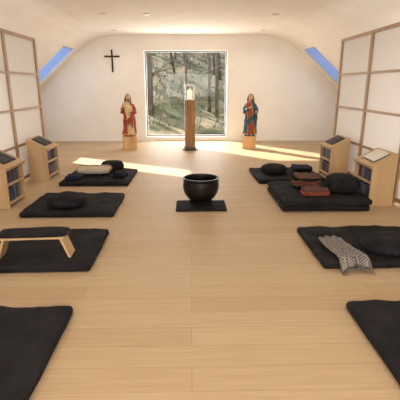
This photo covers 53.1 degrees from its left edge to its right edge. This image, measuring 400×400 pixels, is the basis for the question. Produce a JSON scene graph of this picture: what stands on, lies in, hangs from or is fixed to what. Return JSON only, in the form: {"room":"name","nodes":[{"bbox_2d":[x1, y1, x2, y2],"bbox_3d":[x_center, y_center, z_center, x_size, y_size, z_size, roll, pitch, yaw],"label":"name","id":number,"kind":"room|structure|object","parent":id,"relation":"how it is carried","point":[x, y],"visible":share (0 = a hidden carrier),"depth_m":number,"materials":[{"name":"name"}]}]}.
{"room":"house of worship","nodes":[
{"label":"house of worship","id":0,"kind":"room"},
{"bbox_2d":[0,19,81,88],"bbox_3d":[-3.856,-1.639,4.506,1.520,1.340,14.150,0,16,-1],"label":"wall","id":1,"kind":"structure","parent":0,"point":[47,46],"depth_m":9.12,"materials":[{"name":"paint"}]},
{"bbox_2d":[39,46,72,82],"bbox_3d":[-4.062,-3.432,10.335,1.426,1.300,0.950,0,16,-1],"label":"window","id":2,"kind":"structure","parent":1,"relation":"in","point":[64,51],"depth_m":10.72,"materials":[{"name":"blue glass"}]},
{"bbox_2d":[41,34,336,140],"bbox_3d":[-0.290,-3.218,11.644,9.000,2.950,0.333,0,16,-1],"label":"wall","id":3,"kind":"structure","parent":0,"point":[85,98],"depth_m":11.51,"materials":[{"name":"paint"}]},
{"bbox_2d":[49,139,146,140],"bbox_3d":[-3.181,-1.775,11.836,3.190,0.070,0.018,0,16,-1],"label":"baseboard","id":4,"kind":"structure","parent":3,"relation":"attached to","point":[49,139],"depth_m":11.83,"materials":[{"name":"paint"}]},
{"bbox_2d":[226,138,328,140],"bbox_3d":[2.493,-1.812,11.967,3.420,0.070,0.018,0,16,-1],"label":"baseboard","id":5,"kind":"structure","parent":3,"relation":"attached to","point":[227,139],"depth_m":11.96,"materials":[{"name":"paint"}]},
{"bbox_2d":[0,141,399,399],"bbox_3d":[-0.117,0.239,5.140,9.200,0.100,14.450,0,16,-1],"label":"floor","id":6,"kind":"structure","parent":0,"point":[234,303],"depth_m":3.23,"materials":[{"name":"brown wood"}]},
{"bbox_2d":[0,150,26,208],"bbox_3d":[-2.690,-0.300,5.529,0.367,0.727,0.580,0,16,-1],"label":"shelf","id":7,"kind":"object","parent":6,"relation":"on","point":[12,181],"visible":1,"depth_m":5.47,"materials":[{"name":"brown wood"}]},
{"bbox_2d":[0,28,45,178],"bbox_3d":[-2.939,-0.414,2.841,0.045,2.425,10.130,0,16,-1],"label":"screen","id":8,"kind":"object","parent":6,"relation":"on","point":[21,109],"depth_m":6.72,"materials":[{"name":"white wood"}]},
{"bbox_2d":[0,306,72,399],"bbox_3d":[-1.465,0.930,2.391,1.137,0.087,1.057,0,16,-1],"label":"mat","id":9,"kind":"object","parent":6,"relation":"on","point":[29,336],"visible":1,"depth_m":2.46,"materials":[{"name":"black fabric"}]},
{"bbox_2d":[26,135,59,180],"bbox_3d":[-2.770,-0.762,7.138,0.367,0.727,0.590,0,16,-1],"label":"shelf","id":10,"kind":"object","parent":6,"relation":"on","point":[42,153],"visible":1,"depth_m":6.92,"materials":[{"name":"brown wood"}]},
{"bbox_2d":[0,228,108,272],"bbox_3d":[-1.567,0.475,3.973,1.166,0.087,0.962,0,16,-1],"label":"mat","id":11,"kind":"object","parent":6,"relation":"on","point":[20,256],"visible":0.73,"depth_m":3.76,"materials":[{"name":"black fabric"}]},
{"bbox_2d":[0,226,74,258],"bbox_3d":[-1.513,0.394,3.677,0.659,0.250,0.201,-1,16,-4],"label":"bench","id":12,"kind":"object","parent":11,"relation":"on","point":[34,233],"visible":1,"depth_m":3.61,"materials":[{"name":"brown wood"}]},
{"bbox_2d":[19,192,124,217],"bbox_3d":[-1.686,0.047,5.462,1.189,0.087,0.976,0,16,-1],"label":"mat","id":13,"kind":"object","parent":6,"relation":"on","point":[102,204],"visible":0.62,"depth_m":5.15,"materials":[{"name":"black fabric"}]},
{"bbox_2d":[46,191,86,208],"bbox_3d":[-1.741,-0.012,5.219,0.505,0.162,0.407,0,16,-1],"label":"cushion","id":14,"kind":"object","parent":13,"relation":"on","point":[66,199],"visible":1,"depth_m":5.09,"materials":[{"name":"black fabric"}]},
{"bbox_2d":[59,168,137,185],"bbox_3d":[-1.755,-0.421,7.092,1.162,0.087,1.169,0,16,-1],"label":"mat","id":15,"kind":"object","parent":6,"relation":"on","point":[87,179],"visible":0.56,"depth_m":6.65,"materials":[{"name":"black fabric"}]},
{"bbox_2d":[65,173,83,179],"bbox_3d":[-2.109,-0.398,6.718,0.299,0.079,0.267,-3,16,-10],"label":"cloth","id":16,"kind":"object","parent":15,"relation":"on","point":[75,176],"visible":1,"depth_m":6.62,"materials":[{"name":"blue fabric"}]},
{"bbox_2d":[76,164,111,173],"bbox_3d":[-1.868,-0.544,7.087,0.584,0.151,0.307,0,16,-1],"label":"rolled blanket","id":17,"kind":"object","parent":15,"relation":"on","point":[85,169],"visible":0.99,"depth_m":6.96,"materials":[{"name":"beige fabric"}]},
{"bbox_2d":[101,160,123,170],"bbox_3d":[-1.626,-0.652,7.432,0.425,0.171,0.303,0,16,-1],"label":"cushion","id":18,"kind":"object","parent":15,"relation":"on","point":[116,164],"visible":0.73,"depth_m":7.33,"materials":[{"name":"black fabric"}]},
{"bbox_2d":[112,170,127,177],"bbox_3d":[-1.382,-0.454,6.917,0.221,0.075,0.357,1,16,5],"label":"folded shawl","id":19,"kind":"object","parent":15,"relation":"on","point":[119,173],"visible":1,"depth_m":6.80,"materials":[{"name":"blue fabric"}]},
{"bbox_2d":[120,94,136,149],"bbox_3d":[-1.821,-2.000,10.232,0.406,1.388,0.344,-4,17,-15],"label":"saint statue","id":20,"kind":"object","parent":6,"relation":"on","point":[128,109],"visible":1,"depth_m":10.19,"materials":[{"name":"brown wood"}]},
{"bbox_2d":[182,100,197,150],"bbox_3d":[-0.256,-1.890,10.118,0.400,1.238,0.400,0,16,-1],"label":"pillar","id":21,"kind":"structure","parent":6,"relation":"on","point":[189,105],"depth_m":10.00,"materials":[{"name":"wood"}]},
{"bbox_2d":[184,85,194,99],"bbox_3d":[-0.256,-2.663,9.896,0.240,0.364,0.240,-1,16,-5],"label":"candle lantern","id":22,"kind":"object","parent":21,"relation":"on","point":[189,92],"visible":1,"depth_m":9.84,"materials":[{"name":"white wax"}]},
{"bbox_2d":[176,200,226,211],"bbox_3d":[0.014,0.075,5.476,0.680,0.025,0.481,0,16,-1],"label":"mat","id":23,"kind":"object","parent":6,"relation":"on","point":[181,205],"visible":0.81,"depth_m":5.39,"materials":[{"name":"black fabric"}]},
{"bbox_2d":[183,173,218,204],"bbox_3d":[0.012,-0.138,5.498,0.500,0.362,0.500,0,16,-1],"label":"bowl","id":24,"kind":"object","parent":23,"relation":"on","point":[200,188],"visible":1,"depth_m":5.33,"materials":[{"name":"black metal"}]},
{"bbox_2d":[242,94,257,148],"bbox_3d":[1.288,-2.011,10.269,0.405,1.388,0.416,2,16,8],"label":"statue","id":25,"kind":"object","parent":6,"relation":"on","point":[250,109],"visible":1,"depth_m":10.25,"materials":[{"name":"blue wood"}]},
{"bbox_2d":[249,167,324,183],"bbox_3d":[1.547,-0.466,7.243,1.187,0.090,1.123,0,16,-1],"label":"mat","id":26,"kind":"object","parent":6,"relation":"on","point":[261,177],"visible":0.47,"depth_m":6.97,"materials":[{"name":"black fabric"}]},
{"bbox_2d":[261,163,286,173],"bbox_3d":[1.330,-0.577,7.205,0.465,0.152,0.384,0,16,-1],"label":"cushion","id":27,"kind":"object","parent":26,"relation":"on","point":[271,168],"visible":1,"depth_m":7.07,"materials":[{"name":"black fabric"}]},
{"bbox_2d":[290,164,312,173],"bbox_3d":[1.802,-0.556,7.169,0.352,0.132,0.428,0,16,-1],"label":"blanket","id":28,"kind":"object","parent":26,"relation":"on","point":[300,168],"visible":0.92,"depth_m":7.01,"materials":[{"name":"blue fabric"}]},
{"bbox_2d":[267,181,372,210],"bbox_3d":[1.654,-0.082,5.766,1.210,0.167,1.181,0,16,-1],"label":"mat","id":29,"kind":"object","parent":6,"relation":"on","point":[288,198],"visible":0.69,"depth_m":5.26,"materials":[{"name":"black fabric"}]},
{"bbox_2d":[291,172,320,187],"bbox_3d":[1.545,-0.294,5.866,0.405,0.187,0.350,0,16,-1],"label":"blanket","id":30,"kind":"object","parent":29,"relation":"on","point":[303,179],"visible":0.94,"depth_m":5.72,"materials":[{"name":"brown fabric"}]},
{"bbox_2d":[300,186,330,195],"bbox_3d":[1.572,-0.128,5.449,0.374,0.099,0.277,0,16,-1],"label":"blanket","id":31,"kind":"object","parent":29,"relation":"on","point":[306,190],"visible":1,"depth_m":5.36,"materials":[{"name":"fabric"}]},
{"bbox_2d":[324,173,359,193],"bbox_3d":[1.998,-0.246,5.641,0.476,0.219,0.506,0,16,-1],"label":"cushion","id":32,"kind":"object","parent":29,"relation":"on","point":[343,183],"visible":1,"depth_m":5.46,"materials":[{"name":"black fabric"}]},
{"bbox_2d":[318,134,350,174],"bbox_3d":[2.407,-0.797,7.257,0.367,0.727,0.590,0,16,-1],"label":"shelf","id":33,"kind":"object","parent":6,"relation":"on","point":[334,151],"visible":0.97,"depth_m":7.02,"materials":[{"name":"brown wood"}]},
{"bbox_2d":[297,225,399,268],"bbox_3d":[1.686,0.450,4.065,1.177,0.085,0.968,0,16,-1],"label":"mat","id":34,"kind":"object","parent":6,"relation":"on","point":[351,234],"visible":0.62,"depth_m":4.09,"materials":[{"name":"black fabric"}]},
{"bbox_2d":[319,235,375,275],"bbox_3d":[1.352,0.509,3.770,0.302,0.131,0.685,-2,16,-7],"label":"throw blanket","id":35,"kind":"object","parent":34,"relation":"on","point":[349,256],"visible":1,"depth_m":3.63,"materials":[{"name":"fabric"}]},
{"bbox_2d":[359,231,399,255],"bbox_3d":[1.835,0.408,3.807,0.607,0.135,0.407,0,16,-1],"label":"cushion","id":36,"kind":"object","parent":34,"relation":"on","point":[381,243],"visible":1,"depth_m":3.71,"materials":[{"name":"black fabric"}]},
{"bbox_2d":[333,22,399,203],"bbox_3d":[2.799,-0.452,2.974,0.045,2.425,10.130,0,16,-1],"label":"screen","id":37,"kind":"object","parent":6,"relation":"on","point":[367,107],"depth_m":6.35,"materials":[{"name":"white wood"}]},
{"bbox_2d":[346,299,399,384],"bbox_3d":[1.694,0.906,2.473,1.219,0.088,1.077,0,16,-1],"label":"mat","id":38,"kind":"object","parent":6,"relation":"on","point":[379,320],"visible":1,"depth_m":2.65,"materials":[{"name":"black fabric"}]},
{"bbox_2d":[353,148,398,205],"bbox_3d":[2.447,-0.342,5.677,0.367,0.727,0.600,0,16,-1],"label":"shelf","id":39,"kind":"object","parent":6,"relation":"on","point":[376,169],"visible":0.91,"depth_m":5.45,"materials":[{"name":"brown wood"}]},
{"bbox_2d":[0,0,399,47],"bbox_3d":[-0.117,-2.476,4.359,5.960,0.350,14.150,0,16,-1],"label":"ceiling","id":40,"kind":"structure","parent":0,"point":[298,23],"depth_m":7.75,"materials":[{"name":"paint"}]},
{"bbox_2d":[296,12,399,88],"bbox_3d":[3.622,-1.689,4.679,1.520,1.340,14.150,0,16,-1],"label":"wall","id":41,"kind":"structure","parent":0,"point":[329,47],"depth_m":8.89,"materials":[{"name":"paint"}]},
{"bbox_2d":[304,47,337,82],"bbox_3d":[3.535,-3.482,10.510,1.426,1.300,0.950,0,16,-1],"label":"window","id":42,"kind":"structure","parent":41,"relation":"in","point":[313,52],"depth_m":10.88,"materials":[{"name":"blue glass"}]},
{"label":"outside","id":43,"kind":"structure","parent":0,"visible":0},
{"bbox_2d":[39,49,338,135],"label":"window","id":44,"kind":"structure","parent":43,"point":[165,70],"depth_m":15.97,"materials":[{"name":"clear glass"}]}
]}

